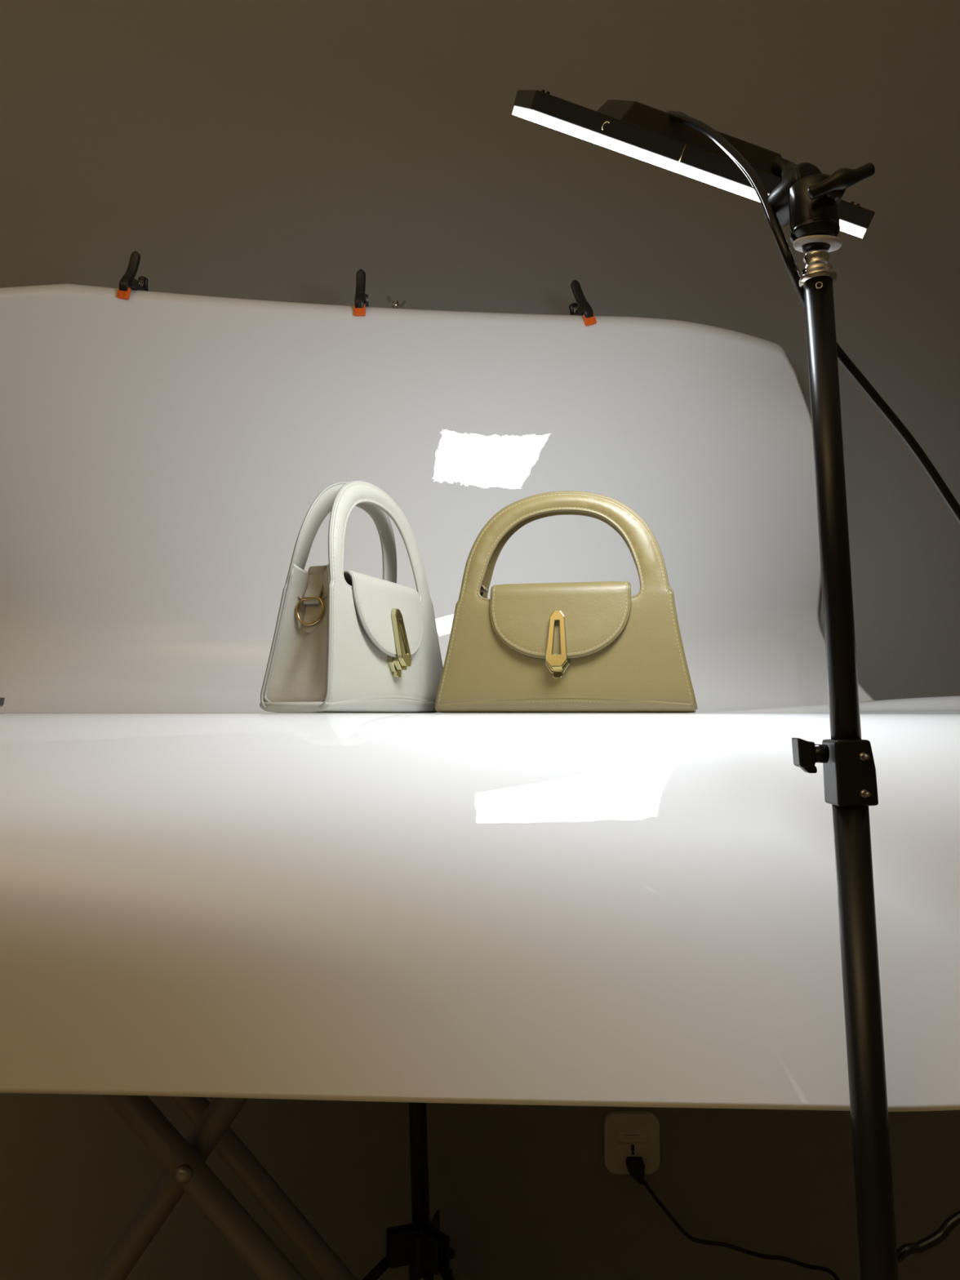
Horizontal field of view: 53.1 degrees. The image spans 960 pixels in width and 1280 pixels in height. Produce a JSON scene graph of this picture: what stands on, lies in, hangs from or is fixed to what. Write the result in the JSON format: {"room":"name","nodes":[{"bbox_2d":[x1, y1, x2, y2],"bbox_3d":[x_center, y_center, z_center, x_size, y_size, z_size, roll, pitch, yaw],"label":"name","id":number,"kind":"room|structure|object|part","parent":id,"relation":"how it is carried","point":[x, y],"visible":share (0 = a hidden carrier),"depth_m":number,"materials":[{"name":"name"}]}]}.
{"room":"studio","nodes":[
{"label":"studio","id":0,"kind":"room"},
{"bbox_2d":[0,0,959,1279],"bbox_3d":[0.000,-0.270,1.706,4.400,2.800,0.120,0,-4,0],"label":"wall","id":1,"kind":"structure","parent":0,"point":[276,150],"depth_m":1.68,"materials":[{"name":"grey paint"}]},
{"bbox_2d":[604,1111,659,1173],"bbox_3d":[0.246,0.814,1.553,0.088,0.094,0.019,0,-4,0],"label":"wall socket","id":2,"kind":"object","parent":1,"relation":"attached to","point":[626,1133],"visible":0.98,"depth_m":1.55,"materials":[{"name":"white plastic"}]},
{"bbox_2d":[615,1124,648,1163],"bbox_3d":[0.246,0.814,1.552,0.053,0.060,0.004,0,-4,0],"label":"outlet","id":3,"kind":"object","parent":2,"relation":"attached to","point":[631,1140],"depth_m":1.55,"materials":[{"name":"white plastic"}]},
{"bbox_2d":[617,1131,648,1143],"bbox_3d":[0.246,0.803,1.548,0.048,0.019,0.007,0,-4,0],"label":"socket","id":4,"kind":"object","parent":2,"relation":"attached to","point":[624,1137],"depth_m":1.55,"materials":[{"name":"white plastic"}]},
{"bbox_2d":[625,1156,839,1279],"bbox_3d":[0.437,0.947,1.136,0.268,0.292,0.863,1,-4,-10],"label":"plug","id":5,"kind":"object","parent":2,"relation":"attached to","point":[635,1165],"visible":1,"depth_m":1.51,"materials":[{"name":"black plastic"}]},
{"bbox_3d":[0.000,1.001,-0.679,4.400,0.100,4.600,0,-4,0],"label":"floor","id":6,"kind":"structure","parent":0,"visible":0},
{"bbox_2d":[89,1094,357,1279],"bbox_3d":[-0.113,0.582,1.023,1.227,0.988,0.370,0,-4,0],"label":"folding table","id":7,"kind":"object","parent":6,"relation":"on","point":[183,1160],"visible":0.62,"depth_m":0.98,"materials":[{"name":"metal"}]},
{"bbox_3d":[-0.340,0.596,0.992,0.666,0.952,0.030,0,-4,0],"label":"leg","id":8,"kind":"part","parent":7,"relation":"part of","materials":[{"name":"grey metal"}]},
{"bbox_3d":[-0.303,0.608,1.157,0.847,0.954,0.028,0,-4,0],"label":"leg","id":9,"kind":"part","parent":7,"relation":"part of","materials":[{"name":"grey metal"}]},
{"bbox_2d":[362,295,454,1279],"bbox_3d":[-0.139,0.289,1.365,0.821,1.634,0.525,3,-5,-33],"label":"stand","id":10,"kind":"object","parent":6,"relation":"on","point":[420,1245],"visible":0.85,"depth_m":1.40,"materials":[{"name":"black metal"}]},
{"bbox_3d":[-0.244,0.990,1.349,0.273,0.217,0.014,2,-5,-20],"label":"leg","id":11,"kind":"part","parent":10,"relation":"part of","materials":[{"name":"black metal"}]},
{"bbox_3d":[0.026,0.984,1.281,0.014,0.217,0.273,4,-6,-42],"label":"leg","id":12,"kind":"part","parent":10,"relation":"part of","materials":[{"name":"black metal"}]},
{"bbox_3d":[-0.043,1.006,1.568,0.014,0.217,0.273,-1,-5,15],"label":"leg","id":13,"kind":"part","parent":10,"relation":"part of","materials":[{"name":"black metal"}]},
{"bbox_2d":[0,283,959,1111],"bbox_3d":[-0.115,-0.114,1.092,1.370,0.858,1.058,0,-4,0],"label":"sheet","id":14,"kind":"object","parent":10,"relation":"on","point":[206,891],"visible":0.83,"depth_m":0.69,"materials":[{"name":"white plastic"}]},
{"bbox_2d":[0,697,4,708],"bbox_3d":[-0.477,0.063,0.918,0.037,0.016,0.020,0,-4,0],"label":"binder clip","id":15,"kind":"object","parent":14,"relation":"attached to","point":[2,700],"visible":1,"depth_m":0.92,"materials":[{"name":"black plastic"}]},
{"bbox_2d":[116,251,148,299],"bbox_3d":[-0.510,-0.530,1.426,0.027,0.077,0.073,0,-4,6],"label":"clamp","id":16,"kind":"object","parent":14,"relation":"attached to","point":[127,282],"visible":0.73,"depth_m":1.40,"materials":[{"name":"black plastic"}]},
{"bbox_3d":[-0.510,-0.538,1.402,0.014,0.066,0.023,9,-3,7],"label":"handle","id":17,"kind":"part","parent":16,"relation":"part of","materials":[{"name":"black plastic"}]},
{"bbox_3d":[-0.507,-0.523,1.450,0.014,0.044,0.025,9,-3,7],"label":"handle","id":18,"kind":"part","parent":16,"relation":"part of","materials":[{"name":"black plastic"}]},
{"bbox_2d":[259,480,443,712],"bbox_3d":[-0.106,-0.042,0.942,0.084,0.225,0.264,-2,-5,21],"label":"handbag","id":19,"kind":"object","parent":14,"relation":"on","point":[344,641],"visible":0.98,"depth_m":0.87,"materials":[{"name":"beige leather"}]},
{"bbox_3d":[-0.131,-0.042,0.951,0.029,0.220,0.261,-2,-5,21],"label":"panel","id":20,"kind":"part","parent":19,"relation":"part of","materials":[{"name":"beige leather"}]},
{"bbox_3d":[-0.094,-0.043,0.937,0.028,0.222,0.264,-2,-5,21],"label":"edge trim","id":21,"kind":"part","parent":19,"relation":"part of","materials":[{"name":"white leather"}]},
{"bbox_3d":[-0.085,-0.020,0.929,0.020,0.075,0.144,-2,-5,21],"label":"edge trim","id":22,"kind":"part","parent":19,"relation":"part of","materials":[{"name":"white leather"}]},
{"bbox_3d":[-0.093,-0.043,0.937,0.029,0.220,0.261,-2,-5,21],"label":"panel","id":23,"kind":"part","parent":19,"relation":"part of","materials":[{"name":"beige leather"}]},
{"bbox_3d":[-0.076,-0.003,0.923,0.017,0.056,0.021,-2,-5,21],"label":"clasp plate","id":24,"kind":"part","parent":19,"relation":"part of","materials":[{"name":"gold metal"}]},
{"bbox_2d":[353,269,368,315],"bbox_3d":[-0.180,-0.522,1.473,0.020,0.076,0.073,0,-4,0],"label":"clamp","id":25,"kind":"object","parent":14,"relation":"attached to","point":[361,300],"visible":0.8,"depth_m":1.44,"materials":[{"name":"black plastic"}]},
{"bbox_3d":[-0.180,-0.529,1.448,0.014,0.066,0.023,0,-4,0],"label":"handle","id":26,"kind":"part","parent":25,"relation":"part of","materials":[{"name":"black plastic"}]},
{"bbox_2d":[435,490,697,712],"bbox_3d":[0.085,-0.040,0.971,0.258,0.226,0.082,-1,-4,11],"label":"handbag","id":27,"kind":"object","parent":14,"relation":"on","point":[571,646],"visible":1,"depth_m":0.95,"materials":[{"name":"leather"}]},
{"bbox_3d":[0.075,-0.002,0.937,0.021,0.056,0.016,-1,-4,11],"label":"clasp plate","id":28,"kind":"part","parent":27,"relation":"part of","materials":[{"name":"gold metal"}]},
{"bbox_3d":[0.090,-0.039,0.998,0.256,0.221,0.029,-1,-4,11],"label":"panel","id":29,"kind":"part","parent":27,"relation":"part of","materials":[{"name":"leather"}]},
{"bbox_3d":[0.078,-0.018,0.948,0.141,0.075,0.020,-1,-4,11],"label":"edge trim","id":30,"kind":"part","parent":27,"relation":"part of","materials":[{"name":"beige leather"}]},
{"bbox_2d":[568,280,596,326],"bbox_3d":[0.154,-0.512,1.491,0.036,0.076,0.073,1,-4,-10],"label":"clamp","id":31,"kind":"object","parent":14,"relation":"attached to","point":[584,308],"visible":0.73,"depth_m":1.47,"materials":[{"name":"black plastic"}]},
{"bbox_3d":[0.150,-0.505,1.514,0.014,0.044,0.025,-17,-1,-11],"label":"handle","id":32,"kind":"part","parent":31,"relation":"part of","materials":[{"name":"black plastic"}]},
{"bbox_3d":[0.155,-0.520,1.466,0.014,0.066,0.023,-17,-1,-11],"label":"handle","id":33,"kind":"part","parent":31,"relation":"part of","materials":[{"name":"black plastic"}]},
{"bbox_2d":[791,245,898,1279],"bbox_3d":[0.225,0.406,0.561,0.483,1.273,0.420,0,-4,0],"label":"lamp stand","id":34,"kind":"object","parent":6,"relation":"on","point":[850,779],"visible":1,"depth_m":0.51,"materials":[{"name":"black metal"}]},
{"bbox_2d":[512,88,875,253],"bbox_3d":[0.157,-0.333,0.676,0.251,0.247,0.308,0,-4,-3],"label":"lamp","id":35,"kind":"object","parent":34,"relation":"on","point":[802,197],"visible":1,"depth_m":0.66,"materials":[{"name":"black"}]},
{"bbox_3d":[0.201,-0.298,0.624,0.051,0.027,0.154,14,28,-10],"label":"yoke arm","id":36,"kind":"part","parent":35,"relation":"part of","materials":[{"name":"black plastic"}]},
{"bbox_2d":[666,110,959,1262],"bbox_3d":[0.266,0.323,0.593,0.250,1.438,0.181,1,-5,-14],"label":"power cable","id":37,"kind":"object","parent":35,"relation":"attached to","point":[926,1243],"visible":0.83,"depth_m":0.56,"materials":[{"name":"black plastic"}]},
{"bbox_2d":[793,235,842,252],"bbox_3d":[0.191,-0.224,0.544,0.026,0.008,0.026,2,-5,-23],"label":"washer","id":38,"kind":"object","parent":35,"relation":"in","point":[802,243],"depth_m":0.54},
{"bbox_3d":[0.198,-0.250,0.527,0.036,0.020,0.021,-1,-5,15],"label":"wing knob","id":39,"kind":"part","parent":35,"relation":"part of","materials":[{"name":"black plastic"}]},
{"bbox_3d":[0.176,0.062,0.521,0.011,0.019,0.012,0,-4,0],"label":"knob","id":40,"kind":"part","parent":34,"relation":"part of","materials":[{"name":"black plastic"}]}
]}

